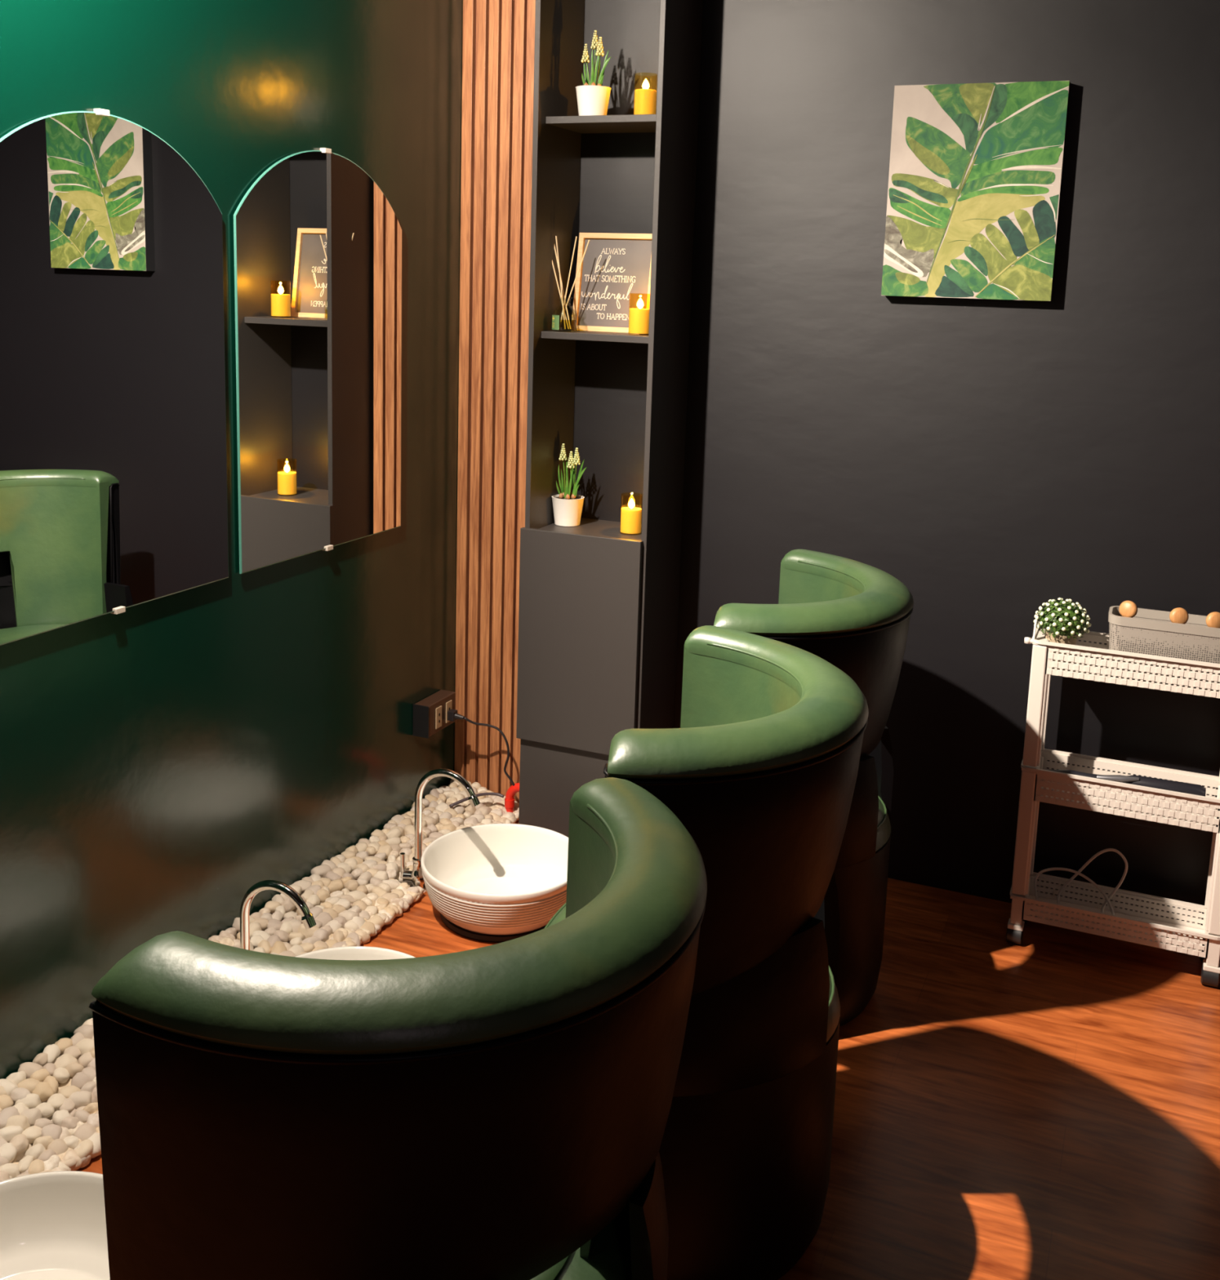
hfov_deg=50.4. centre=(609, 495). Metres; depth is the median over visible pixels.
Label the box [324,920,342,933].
pebble
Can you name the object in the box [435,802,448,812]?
pebble
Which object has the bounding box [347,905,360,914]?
pebble
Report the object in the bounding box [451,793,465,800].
pebble
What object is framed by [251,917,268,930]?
pebble
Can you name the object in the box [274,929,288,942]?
pebble
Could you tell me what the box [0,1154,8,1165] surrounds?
pebble
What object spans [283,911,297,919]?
pebble
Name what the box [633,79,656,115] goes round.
candle
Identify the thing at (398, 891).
pebble
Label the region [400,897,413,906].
pebble
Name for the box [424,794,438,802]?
pebble
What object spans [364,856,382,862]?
pebble
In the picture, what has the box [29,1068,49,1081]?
pebble
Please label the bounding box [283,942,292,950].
pebble
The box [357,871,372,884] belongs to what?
pebble
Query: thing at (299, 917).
pebble
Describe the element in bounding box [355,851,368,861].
pebble
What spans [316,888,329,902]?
pebble
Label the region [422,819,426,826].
pebble
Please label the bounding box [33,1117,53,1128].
pebble
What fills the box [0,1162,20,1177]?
pebble
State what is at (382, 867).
pebble
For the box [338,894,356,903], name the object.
pebble
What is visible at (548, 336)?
shelf
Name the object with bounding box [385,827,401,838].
pebble
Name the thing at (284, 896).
pebble
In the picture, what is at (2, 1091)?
pebble
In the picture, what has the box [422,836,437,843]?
pebble
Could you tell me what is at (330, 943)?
pebble
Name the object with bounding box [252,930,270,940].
pebble
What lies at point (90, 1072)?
pebble
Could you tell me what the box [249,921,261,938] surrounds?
pebble
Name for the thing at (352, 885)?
pebble
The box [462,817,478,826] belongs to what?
pebble
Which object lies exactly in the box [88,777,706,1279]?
tub chair
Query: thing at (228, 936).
pebbles
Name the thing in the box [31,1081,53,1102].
pebble
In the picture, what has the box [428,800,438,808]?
pebble
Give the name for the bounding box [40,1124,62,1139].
pebble
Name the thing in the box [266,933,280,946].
pebble
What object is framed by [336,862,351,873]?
pebble
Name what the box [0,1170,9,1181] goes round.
pebble
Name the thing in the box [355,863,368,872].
pebble
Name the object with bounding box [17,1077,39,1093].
pebble
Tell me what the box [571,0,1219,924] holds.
wall
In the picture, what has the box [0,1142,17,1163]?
pebble
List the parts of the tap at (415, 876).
lever, spout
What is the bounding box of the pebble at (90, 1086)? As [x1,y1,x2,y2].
[80,1080,96,1093]
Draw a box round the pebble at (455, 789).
[450,786,460,794]
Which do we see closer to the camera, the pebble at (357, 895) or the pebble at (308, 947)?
the pebble at (308, 947)
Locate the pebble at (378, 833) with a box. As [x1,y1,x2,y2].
[370,829,385,837]
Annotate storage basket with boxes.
[1107,605,1219,691]
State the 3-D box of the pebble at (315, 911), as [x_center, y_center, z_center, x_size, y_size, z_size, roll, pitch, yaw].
[-0.696,0.992,3.061,0.038,0.034,0.050,5,10,16]
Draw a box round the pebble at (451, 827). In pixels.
[441,823,456,831]
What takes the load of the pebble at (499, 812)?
on the pebbles at (228, 936)
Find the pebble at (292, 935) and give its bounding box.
[288,932,305,941]
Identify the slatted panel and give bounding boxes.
[453,0,535,803]
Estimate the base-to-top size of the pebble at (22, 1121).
0.037 m
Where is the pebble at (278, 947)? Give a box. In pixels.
[270,941,286,954]
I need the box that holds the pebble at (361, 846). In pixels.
[355,841,368,852]
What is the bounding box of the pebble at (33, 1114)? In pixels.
[19,1107,42,1126]
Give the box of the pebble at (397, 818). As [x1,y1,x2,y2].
[391,814,404,824]
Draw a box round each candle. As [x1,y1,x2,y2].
[620,498,641,533]
[628,297,648,333]
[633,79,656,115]
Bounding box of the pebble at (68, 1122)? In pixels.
[60,1115,79,1128]
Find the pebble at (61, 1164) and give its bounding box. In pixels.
[58,1161,71,1170]
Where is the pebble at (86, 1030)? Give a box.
[73,1024,93,1038]
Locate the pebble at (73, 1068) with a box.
[65,1061,84,1077]
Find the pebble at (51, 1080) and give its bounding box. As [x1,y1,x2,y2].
[43,1075,58,1093]
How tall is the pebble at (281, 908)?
0.024 m
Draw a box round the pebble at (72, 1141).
[63,1135,79,1148]
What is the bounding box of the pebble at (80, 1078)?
[71,1071,88,1088]
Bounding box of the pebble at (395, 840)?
[385,836,400,844]
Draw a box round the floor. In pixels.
[76,819,1219,1279]
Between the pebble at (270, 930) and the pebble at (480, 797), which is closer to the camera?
the pebble at (270, 930)
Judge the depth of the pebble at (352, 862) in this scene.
3.29 m
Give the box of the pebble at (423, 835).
[413,833,425,842]
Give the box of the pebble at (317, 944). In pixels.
[313,940,328,948]
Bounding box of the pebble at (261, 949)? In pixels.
[252,946,265,952]
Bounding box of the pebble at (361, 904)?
[351,900,368,910]
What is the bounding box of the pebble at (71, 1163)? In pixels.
[61,1158,77,1168]
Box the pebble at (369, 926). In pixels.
[360,920,375,936]
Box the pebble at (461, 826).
[455,825,468,830]
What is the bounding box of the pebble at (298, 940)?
[289,937,302,946]
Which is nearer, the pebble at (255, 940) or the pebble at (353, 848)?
the pebble at (255, 940)
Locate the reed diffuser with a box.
[551,235,589,329]
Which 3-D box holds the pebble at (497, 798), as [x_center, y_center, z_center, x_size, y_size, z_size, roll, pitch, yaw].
[-0.322,0.893,3.790,0.036,0.035,0.048,6,10,23]
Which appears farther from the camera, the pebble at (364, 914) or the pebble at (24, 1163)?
the pebble at (364, 914)
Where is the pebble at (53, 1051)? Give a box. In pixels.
[43,1044,60,1063]
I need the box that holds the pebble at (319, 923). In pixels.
[315,919,322,928]
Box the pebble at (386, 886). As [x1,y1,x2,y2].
[378,882,390,892]
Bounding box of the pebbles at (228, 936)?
[9,778,519,1178]
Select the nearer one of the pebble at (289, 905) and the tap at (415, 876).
the pebble at (289, 905)
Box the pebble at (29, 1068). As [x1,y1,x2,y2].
[17,1062,44,1078]
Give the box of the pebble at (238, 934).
[236,932,239,939]
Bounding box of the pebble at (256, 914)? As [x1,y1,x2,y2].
[249,911,262,918]
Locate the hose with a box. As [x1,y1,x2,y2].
[448,792,504,807]
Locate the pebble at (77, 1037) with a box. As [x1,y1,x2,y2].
[70,1031,84,1045]
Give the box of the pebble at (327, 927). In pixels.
[320,924,332,935]
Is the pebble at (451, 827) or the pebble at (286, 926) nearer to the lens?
the pebble at (286, 926)
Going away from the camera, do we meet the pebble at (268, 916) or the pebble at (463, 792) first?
the pebble at (268, 916)
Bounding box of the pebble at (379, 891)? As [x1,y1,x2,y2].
[372,885,386,897]
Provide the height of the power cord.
0.218 m
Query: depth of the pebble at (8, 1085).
2.35 m
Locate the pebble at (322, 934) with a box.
[311,928,328,940]
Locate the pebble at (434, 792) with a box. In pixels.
[429,788,439,798]
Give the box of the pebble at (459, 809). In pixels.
[453,804,464,813]
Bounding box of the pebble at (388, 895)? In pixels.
[381,892,399,900]
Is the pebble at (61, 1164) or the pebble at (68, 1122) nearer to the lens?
the pebble at (61, 1164)
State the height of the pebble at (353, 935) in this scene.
0.031 m
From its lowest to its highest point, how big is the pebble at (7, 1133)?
0.031 m
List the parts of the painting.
canva frame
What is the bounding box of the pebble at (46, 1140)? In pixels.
[31,1135,53,1149]
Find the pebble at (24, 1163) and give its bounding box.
[17,1155,33,1172]
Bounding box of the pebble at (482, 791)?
[477,790,488,797]
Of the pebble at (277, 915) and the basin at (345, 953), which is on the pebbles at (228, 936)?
the pebble at (277, 915)
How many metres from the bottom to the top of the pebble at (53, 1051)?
0.032 m
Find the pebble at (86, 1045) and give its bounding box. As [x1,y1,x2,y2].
[75,1038,94,1057]
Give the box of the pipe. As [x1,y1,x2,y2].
[504,782,519,812]
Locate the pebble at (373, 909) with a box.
[364,906,377,915]
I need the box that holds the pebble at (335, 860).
[329,857,342,865]
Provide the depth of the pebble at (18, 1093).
2.34 m
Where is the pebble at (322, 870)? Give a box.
[311,864,332,877]
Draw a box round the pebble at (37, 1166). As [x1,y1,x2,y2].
[27,1158,44,1173]
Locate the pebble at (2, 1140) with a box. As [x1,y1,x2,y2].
[0,1136,8,1146]
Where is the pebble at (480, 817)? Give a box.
[470,813,484,822]
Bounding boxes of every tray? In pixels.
[1009,871,1219,957]
[1020,748,1219,833]
[1031,613,1219,698]
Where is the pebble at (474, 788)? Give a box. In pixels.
[471,786,477,793]
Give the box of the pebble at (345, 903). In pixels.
[334,897,351,910]
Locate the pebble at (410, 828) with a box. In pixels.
[404,824,414,835]
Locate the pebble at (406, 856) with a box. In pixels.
[395,854,409,862]
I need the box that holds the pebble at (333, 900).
[324,896,342,905]
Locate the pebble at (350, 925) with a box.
[344,920,358,929]
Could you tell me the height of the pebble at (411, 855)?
0.029 m
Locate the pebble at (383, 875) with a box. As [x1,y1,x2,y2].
[373,870,388,880]
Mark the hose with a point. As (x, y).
(459, 802)
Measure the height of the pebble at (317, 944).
0.029 m
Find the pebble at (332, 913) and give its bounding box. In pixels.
[322,907,337,919]
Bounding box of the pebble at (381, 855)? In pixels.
[373,852,386,860]
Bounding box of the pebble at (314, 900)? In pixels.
[306,894,319,906]
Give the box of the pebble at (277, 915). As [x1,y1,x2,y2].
[271,910,284,920]
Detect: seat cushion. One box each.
[529,1256,568,1279]
[554,906,565,924]
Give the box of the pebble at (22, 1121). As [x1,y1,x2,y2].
[4,1115,30,1130]
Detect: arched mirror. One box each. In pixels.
[0,108,228,645]
[233,147,401,573]
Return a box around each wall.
[0,0,462,1079]
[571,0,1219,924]
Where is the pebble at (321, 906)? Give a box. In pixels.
[314,905,324,908]
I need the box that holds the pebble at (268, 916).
[260,912,272,920]
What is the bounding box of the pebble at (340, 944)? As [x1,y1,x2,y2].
[331,941,346,946]
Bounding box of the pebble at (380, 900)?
[377,897,389,905]
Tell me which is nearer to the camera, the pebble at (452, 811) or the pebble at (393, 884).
the pebble at (393, 884)
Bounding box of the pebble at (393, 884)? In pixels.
[382,879,399,889]
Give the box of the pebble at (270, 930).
[264,926,275,935]
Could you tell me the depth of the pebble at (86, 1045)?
2.48 m
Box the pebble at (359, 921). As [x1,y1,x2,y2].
[351,915,365,928]
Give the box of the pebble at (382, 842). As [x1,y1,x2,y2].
[377,840,388,845]
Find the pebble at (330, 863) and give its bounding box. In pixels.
[320,859,337,870]
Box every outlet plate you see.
[435,705,441,728]
[445,700,452,723]
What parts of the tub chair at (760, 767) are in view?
seat, panel, panel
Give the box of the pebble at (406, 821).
[400,817,412,825]
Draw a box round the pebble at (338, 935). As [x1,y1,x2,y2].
[333,929,344,942]
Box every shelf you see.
[541,329,648,343]
[545,114,656,133]
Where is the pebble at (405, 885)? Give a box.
[399,882,409,888]
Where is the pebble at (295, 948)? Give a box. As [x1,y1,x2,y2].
[288,943,304,955]
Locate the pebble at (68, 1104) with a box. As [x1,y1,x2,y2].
[58,1097,75,1112]
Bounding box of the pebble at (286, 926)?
[280,920,292,933]
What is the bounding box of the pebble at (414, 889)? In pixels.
[406,886,419,893]
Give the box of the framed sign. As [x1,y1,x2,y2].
[570,232,652,333]
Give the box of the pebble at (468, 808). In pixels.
[463,803,475,814]
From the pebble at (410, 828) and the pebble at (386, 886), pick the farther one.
the pebble at (410, 828)
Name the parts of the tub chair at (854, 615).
panel, seat, panel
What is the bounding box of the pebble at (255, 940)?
[249,934,263,947]
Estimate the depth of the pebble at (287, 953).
2.88 m
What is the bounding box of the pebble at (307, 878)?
[301,876,313,882]
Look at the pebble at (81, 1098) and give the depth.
2.36 m
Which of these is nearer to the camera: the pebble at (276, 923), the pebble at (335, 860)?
the pebble at (276, 923)
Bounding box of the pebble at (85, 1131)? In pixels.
[73,1123,97,1141]
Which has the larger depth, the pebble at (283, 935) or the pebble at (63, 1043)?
the pebble at (283, 935)
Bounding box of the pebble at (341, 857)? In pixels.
[334,854,346,862]
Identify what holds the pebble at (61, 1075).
on the pebbles at (228, 936)
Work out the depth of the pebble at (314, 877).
3.20 m
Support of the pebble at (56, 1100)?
on the pebbles at (228, 936)
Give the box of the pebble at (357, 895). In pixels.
[346,889,366,900]
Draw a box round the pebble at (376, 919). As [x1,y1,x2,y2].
[367,914,384,928]
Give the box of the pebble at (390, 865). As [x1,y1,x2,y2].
[386,861,398,872]
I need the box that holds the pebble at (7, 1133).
[0,1125,23,1142]
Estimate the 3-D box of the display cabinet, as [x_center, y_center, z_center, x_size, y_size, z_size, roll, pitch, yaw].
[-0.010,-0.234,3.436,0.352,2.430,0.280,6,10,23]
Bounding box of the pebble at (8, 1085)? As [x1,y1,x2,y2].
[0,1078,17,1095]
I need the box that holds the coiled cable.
[1033,848,1134,930]
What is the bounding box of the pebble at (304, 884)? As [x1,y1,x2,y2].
[291,880,311,893]
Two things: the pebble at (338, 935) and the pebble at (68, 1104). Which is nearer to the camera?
the pebble at (68, 1104)
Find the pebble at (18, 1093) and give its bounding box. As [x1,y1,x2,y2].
[9,1087,30,1105]
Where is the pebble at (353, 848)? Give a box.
[344,844,357,853]
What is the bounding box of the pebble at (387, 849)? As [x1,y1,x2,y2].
[375,844,392,858]
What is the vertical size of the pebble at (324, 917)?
0.034 m
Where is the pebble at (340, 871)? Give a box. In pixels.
[332,866,345,878]
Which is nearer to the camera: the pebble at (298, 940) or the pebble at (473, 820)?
the pebble at (298, 940)
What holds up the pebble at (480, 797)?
on the pebbles at (228, 936)
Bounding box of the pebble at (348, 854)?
[341,850,355,858]
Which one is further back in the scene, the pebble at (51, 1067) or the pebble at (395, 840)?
the pebble at (395, 840)
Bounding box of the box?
[412,689,455,738]
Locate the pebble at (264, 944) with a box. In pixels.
[257,939,271,953]
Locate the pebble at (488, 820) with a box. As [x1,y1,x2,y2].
[480,817,492,824]
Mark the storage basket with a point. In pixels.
(1149, 632)
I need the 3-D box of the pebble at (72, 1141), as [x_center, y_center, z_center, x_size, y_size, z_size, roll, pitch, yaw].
[-0.945,1.135,2.277,0.027,0.022,0.035,-3,11,-29]
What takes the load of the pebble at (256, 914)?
on the pebbles at (228, 936)
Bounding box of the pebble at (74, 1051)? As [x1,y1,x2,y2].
[63,1045,80,1058]
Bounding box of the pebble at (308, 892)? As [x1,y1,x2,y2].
[301,888,314,900]
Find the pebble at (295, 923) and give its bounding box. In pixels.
[288,919,301,932]
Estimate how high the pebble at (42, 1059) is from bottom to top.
0.026 m
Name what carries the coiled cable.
in the rolling cart
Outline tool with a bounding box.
[1047,769,1205,796]
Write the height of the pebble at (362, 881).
0.026 m
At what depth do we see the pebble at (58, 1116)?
2.31 m
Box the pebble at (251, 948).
[249,941,253,950]
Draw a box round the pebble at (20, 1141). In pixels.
[9,1133,29,1155]
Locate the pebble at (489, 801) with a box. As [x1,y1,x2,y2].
[483,796,493,806]
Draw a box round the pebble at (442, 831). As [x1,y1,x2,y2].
[438,829,451,834]
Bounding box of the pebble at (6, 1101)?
[0,1094,13,1109]
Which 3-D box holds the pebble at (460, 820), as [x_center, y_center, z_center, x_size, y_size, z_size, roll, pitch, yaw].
[-0.429,0.911,3.620,0.043,0.031,0.037,1,10,-6]
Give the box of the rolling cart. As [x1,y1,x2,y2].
[1005,613,1219,987]
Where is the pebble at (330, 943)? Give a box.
[325,939,337,946]
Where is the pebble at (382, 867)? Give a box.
[372,863,386,871]
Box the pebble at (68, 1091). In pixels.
[57,1084,80,1097]
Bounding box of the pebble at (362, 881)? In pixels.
[356,878,368,885]
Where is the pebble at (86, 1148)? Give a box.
[75,1139,93,1158]
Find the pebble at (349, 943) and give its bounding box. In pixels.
[345,940,356,946]
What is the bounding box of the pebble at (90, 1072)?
[81,1066,96,1081]
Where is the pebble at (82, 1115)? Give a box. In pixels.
[73,1109,89,1122]
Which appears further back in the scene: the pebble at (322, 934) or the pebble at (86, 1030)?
the pebble at (322, 934)
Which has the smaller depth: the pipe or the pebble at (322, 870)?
the pebble at (322, 870)
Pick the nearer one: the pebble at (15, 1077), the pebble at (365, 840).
the pebble at (15, 1077)
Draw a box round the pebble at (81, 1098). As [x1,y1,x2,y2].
[68,1090,91,1108]
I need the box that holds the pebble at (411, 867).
[404,865,413,870]
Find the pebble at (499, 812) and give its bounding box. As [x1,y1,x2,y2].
[490,808,502,816]
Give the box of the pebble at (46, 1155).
[37,1148,56,1160]
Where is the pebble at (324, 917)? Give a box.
[315,911,332,927]
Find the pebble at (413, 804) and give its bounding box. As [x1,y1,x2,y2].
[411,801,425,808]
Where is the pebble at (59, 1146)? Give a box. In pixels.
[46,1138,68,1155]
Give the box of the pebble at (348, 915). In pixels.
[337,910,359,921]
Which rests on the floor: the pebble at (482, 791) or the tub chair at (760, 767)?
the tub chair at (760, 767)
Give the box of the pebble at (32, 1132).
[22,1125,41,1143]
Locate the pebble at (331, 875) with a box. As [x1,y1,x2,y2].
[324,871,342,880]
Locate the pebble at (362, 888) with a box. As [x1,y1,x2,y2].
[356,884,367,893]
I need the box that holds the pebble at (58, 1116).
[52,1109,71,1125]
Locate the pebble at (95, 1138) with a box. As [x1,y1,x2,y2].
[87,1133,101,1158]
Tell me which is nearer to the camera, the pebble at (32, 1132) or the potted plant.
the pebble at (32, 1132)
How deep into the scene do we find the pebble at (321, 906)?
3.08 m
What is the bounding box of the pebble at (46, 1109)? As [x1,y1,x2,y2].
[35,1102,54,1118]
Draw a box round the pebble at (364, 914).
[358,910,369,919]
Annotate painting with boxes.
[880,80,1070,301]
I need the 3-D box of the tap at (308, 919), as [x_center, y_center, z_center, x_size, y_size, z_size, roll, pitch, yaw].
[-0.687,0.939,2.630,0.218,0.341,0.049,6,10,23]
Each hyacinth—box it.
[551,443,586,526]
[575,30,611,115]
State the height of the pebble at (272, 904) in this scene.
0.026 m
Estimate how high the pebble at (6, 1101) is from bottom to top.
0.030 m
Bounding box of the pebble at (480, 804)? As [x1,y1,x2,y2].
[475,802,484,809]
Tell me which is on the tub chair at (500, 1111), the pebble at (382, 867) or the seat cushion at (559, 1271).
the seat cushion at (559, 1271)
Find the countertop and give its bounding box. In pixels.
[538,517,641,540]
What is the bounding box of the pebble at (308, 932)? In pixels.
[297,923,319,937]
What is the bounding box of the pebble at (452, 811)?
[444,808,457,817]
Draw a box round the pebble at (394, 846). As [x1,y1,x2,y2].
[389,844,401,852]
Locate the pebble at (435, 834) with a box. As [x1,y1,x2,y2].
[428,831,444,837]
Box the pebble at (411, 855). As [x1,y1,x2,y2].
[408,852,413,861]
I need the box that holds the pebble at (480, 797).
[475,792,485,799]
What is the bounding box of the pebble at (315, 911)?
[309,906,322,919]
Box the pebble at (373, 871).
[366,867,378,876]
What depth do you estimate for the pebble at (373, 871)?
3.27 m
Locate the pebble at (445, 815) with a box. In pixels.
[438,811,451,822]
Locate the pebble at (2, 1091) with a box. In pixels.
[0,1085,6,1095]
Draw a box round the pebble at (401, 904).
[398,900,404,910]
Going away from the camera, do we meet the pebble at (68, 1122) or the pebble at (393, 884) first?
the pebble at (68, 1122)
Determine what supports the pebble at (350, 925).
on the pebbles at (228, 936)
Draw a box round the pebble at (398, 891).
[391,888,404,897]
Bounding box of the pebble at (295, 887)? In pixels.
[288,884,301,895]
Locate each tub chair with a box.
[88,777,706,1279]
[544,625,868,1279]
[712,549,913,1026]
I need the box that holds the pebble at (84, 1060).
[77,1051,93,1067]
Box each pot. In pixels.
[551,493,584,526]
[575,85,611,115]
[1044,629,1077,671]
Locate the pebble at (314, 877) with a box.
[309,874,320,881]
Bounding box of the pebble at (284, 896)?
[280,893,288,899]
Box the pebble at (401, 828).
[390,826,404,837]
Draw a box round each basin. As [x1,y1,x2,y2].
[0,1170,110,1279]
[294,946,415,959]
[420,823,568,942]
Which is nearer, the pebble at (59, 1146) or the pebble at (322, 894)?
the pebble at (59, 1146)
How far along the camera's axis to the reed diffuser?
3.41 m
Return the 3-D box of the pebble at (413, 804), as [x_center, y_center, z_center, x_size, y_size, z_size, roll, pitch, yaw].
[-0.539,0.877,3.658,0.039,0.031,0.042,-2,10,-23]
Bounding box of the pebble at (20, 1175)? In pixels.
[16,1173,30,1177]
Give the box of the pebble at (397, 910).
[386,903,399,915]
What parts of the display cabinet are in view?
panel, cabinet door, panel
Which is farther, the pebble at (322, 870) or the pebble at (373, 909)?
the pebble at (322, 870)
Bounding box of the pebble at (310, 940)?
[302,937,321,944]
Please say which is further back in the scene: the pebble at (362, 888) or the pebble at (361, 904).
the pebble at (362, 888)
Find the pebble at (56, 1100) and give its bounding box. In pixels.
[46,1093,66,1111]
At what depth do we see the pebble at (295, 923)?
2.99 m
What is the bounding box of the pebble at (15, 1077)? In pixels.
[5,1071,26,1084]
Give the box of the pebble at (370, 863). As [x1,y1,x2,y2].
[361,859,377,868]
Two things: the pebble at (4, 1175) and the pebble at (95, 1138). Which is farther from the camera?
the pebble at (95, 1138)
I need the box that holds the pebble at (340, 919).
[332,915,346,928]
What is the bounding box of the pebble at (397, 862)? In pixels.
[393,860,406,870]
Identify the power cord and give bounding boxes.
[447,709,514,786]
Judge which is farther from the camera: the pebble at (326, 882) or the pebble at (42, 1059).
the pebble at (326, 882)
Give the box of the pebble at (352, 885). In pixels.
[343,879,358,891]
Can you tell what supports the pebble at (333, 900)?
on the pebbles at (228, 936)
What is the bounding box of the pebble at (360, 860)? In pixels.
[351,856,363,863]
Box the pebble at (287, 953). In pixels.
[279,950,296,956]
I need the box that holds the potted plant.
[1033,597,1090,671]
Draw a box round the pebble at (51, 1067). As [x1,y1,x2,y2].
[43,1062,56,1075]
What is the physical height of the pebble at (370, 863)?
0.029 m
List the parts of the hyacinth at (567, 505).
flower stem, flower stem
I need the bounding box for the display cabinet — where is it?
[515,0,702,837]
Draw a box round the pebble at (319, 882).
[311,880,324,887]
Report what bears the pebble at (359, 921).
on the pebbles at (228, 936)
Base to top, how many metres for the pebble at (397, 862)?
0.024 m
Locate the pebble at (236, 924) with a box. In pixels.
[232,917,250,932]
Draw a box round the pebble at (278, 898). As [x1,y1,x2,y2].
[271,893,284,905]
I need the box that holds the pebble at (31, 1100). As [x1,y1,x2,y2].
[14,1093,41,1108]
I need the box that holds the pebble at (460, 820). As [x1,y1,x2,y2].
[449,817,463,825]
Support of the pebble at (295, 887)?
on the pebbles at (228, 936)
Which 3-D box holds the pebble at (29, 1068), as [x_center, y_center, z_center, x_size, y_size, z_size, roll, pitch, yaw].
[-1.077,1.071,2.412,0.046,0.032,0.035,2,9,3]
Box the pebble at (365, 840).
[357,838,370,845]
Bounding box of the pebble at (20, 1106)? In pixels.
[13,1102,29,1114]
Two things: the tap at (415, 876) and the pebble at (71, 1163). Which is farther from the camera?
the tap at (415, 876)
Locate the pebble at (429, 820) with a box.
[422,815,436,826]
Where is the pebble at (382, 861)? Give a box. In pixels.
[377,860,387,864]
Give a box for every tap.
[240,880,316,950]
[400,768,479,895]
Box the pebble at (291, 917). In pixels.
[280,915,293,923]
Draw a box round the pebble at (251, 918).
[248,915,254,923]
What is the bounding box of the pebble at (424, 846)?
[413,843,426,849]
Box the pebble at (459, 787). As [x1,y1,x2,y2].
[457,785,463,791]
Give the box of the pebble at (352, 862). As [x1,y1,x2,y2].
[343,857,357,871]
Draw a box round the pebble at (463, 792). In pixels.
[458,790,467,797]
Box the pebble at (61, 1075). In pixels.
[52,1066,70,1083]
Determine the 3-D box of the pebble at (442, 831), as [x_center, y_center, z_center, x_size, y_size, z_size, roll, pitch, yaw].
[-0.451,0.925,3.547,0.035,0.031,0.038,-4,11,-31]
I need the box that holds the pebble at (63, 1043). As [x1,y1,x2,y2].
[54,1037,72,1054]
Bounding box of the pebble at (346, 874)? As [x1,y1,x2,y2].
[342,872,353,879]
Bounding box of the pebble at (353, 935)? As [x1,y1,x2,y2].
[346,932,360,946]
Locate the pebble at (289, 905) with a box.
[281,897,295,912]
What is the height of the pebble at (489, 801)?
0.033 m
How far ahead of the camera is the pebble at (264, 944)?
2.90 m
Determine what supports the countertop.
on the display cabinet
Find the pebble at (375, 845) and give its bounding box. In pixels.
[368,841,380,855]
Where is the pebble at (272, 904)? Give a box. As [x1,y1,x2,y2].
[264,900,279,913]
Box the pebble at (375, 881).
[369,876,382,886]
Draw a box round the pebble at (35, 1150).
[24,1143,46,1159]
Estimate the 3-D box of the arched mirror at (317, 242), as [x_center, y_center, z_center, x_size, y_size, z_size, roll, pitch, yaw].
[-0.672,-0.335,3.081,0.016,0.949,0.650,6,10,23]
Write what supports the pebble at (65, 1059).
on the pebbles at (228, 936)
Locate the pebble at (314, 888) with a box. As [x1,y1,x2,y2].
[304,884,321,894]
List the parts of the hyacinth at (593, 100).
flower stem, flower stem, flower stem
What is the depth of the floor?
2.50 m
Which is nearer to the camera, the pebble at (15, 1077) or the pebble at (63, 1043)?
the pebble at (15, 1077)
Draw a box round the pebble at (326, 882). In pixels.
[320,877,331,886]
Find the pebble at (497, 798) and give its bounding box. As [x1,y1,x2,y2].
[493,795,502,802]
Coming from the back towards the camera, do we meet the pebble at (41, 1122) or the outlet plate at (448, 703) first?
the outlet plate at (448, 703)
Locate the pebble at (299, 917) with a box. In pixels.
[296,914,302,923]
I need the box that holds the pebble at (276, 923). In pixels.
[266,918,282,929]
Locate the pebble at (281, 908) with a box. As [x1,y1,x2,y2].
[275,905,285,915]
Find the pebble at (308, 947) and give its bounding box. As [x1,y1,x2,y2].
[299,942,314,952]
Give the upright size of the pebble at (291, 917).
0.026 m
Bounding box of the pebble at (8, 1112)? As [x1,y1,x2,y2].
[0,1106,19,1128]
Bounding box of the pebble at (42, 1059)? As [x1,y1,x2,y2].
[32,1052,48,1066]
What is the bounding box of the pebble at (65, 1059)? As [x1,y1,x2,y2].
[53,1053,77,1068]
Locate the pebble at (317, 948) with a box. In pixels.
[311,946,325,951]
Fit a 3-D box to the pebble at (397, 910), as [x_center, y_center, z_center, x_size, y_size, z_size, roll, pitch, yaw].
[-0.530,1.011,3.162,0.033,0.034,0.038,-1,10,-15]
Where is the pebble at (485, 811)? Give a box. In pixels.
[476,805,492,815]
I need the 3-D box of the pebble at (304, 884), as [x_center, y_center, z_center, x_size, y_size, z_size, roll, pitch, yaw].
[-0.753,0.956,3.163,0.056,0.032,0.034,-2,10,-20]
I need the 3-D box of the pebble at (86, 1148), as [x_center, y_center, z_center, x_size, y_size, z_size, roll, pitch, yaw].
[-0.921,1.147,2.267,0.036,0.035,0.045,4,10,10]
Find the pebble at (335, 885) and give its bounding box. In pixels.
[328,879,343,893]
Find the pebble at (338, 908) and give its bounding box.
[330,904,346,914]

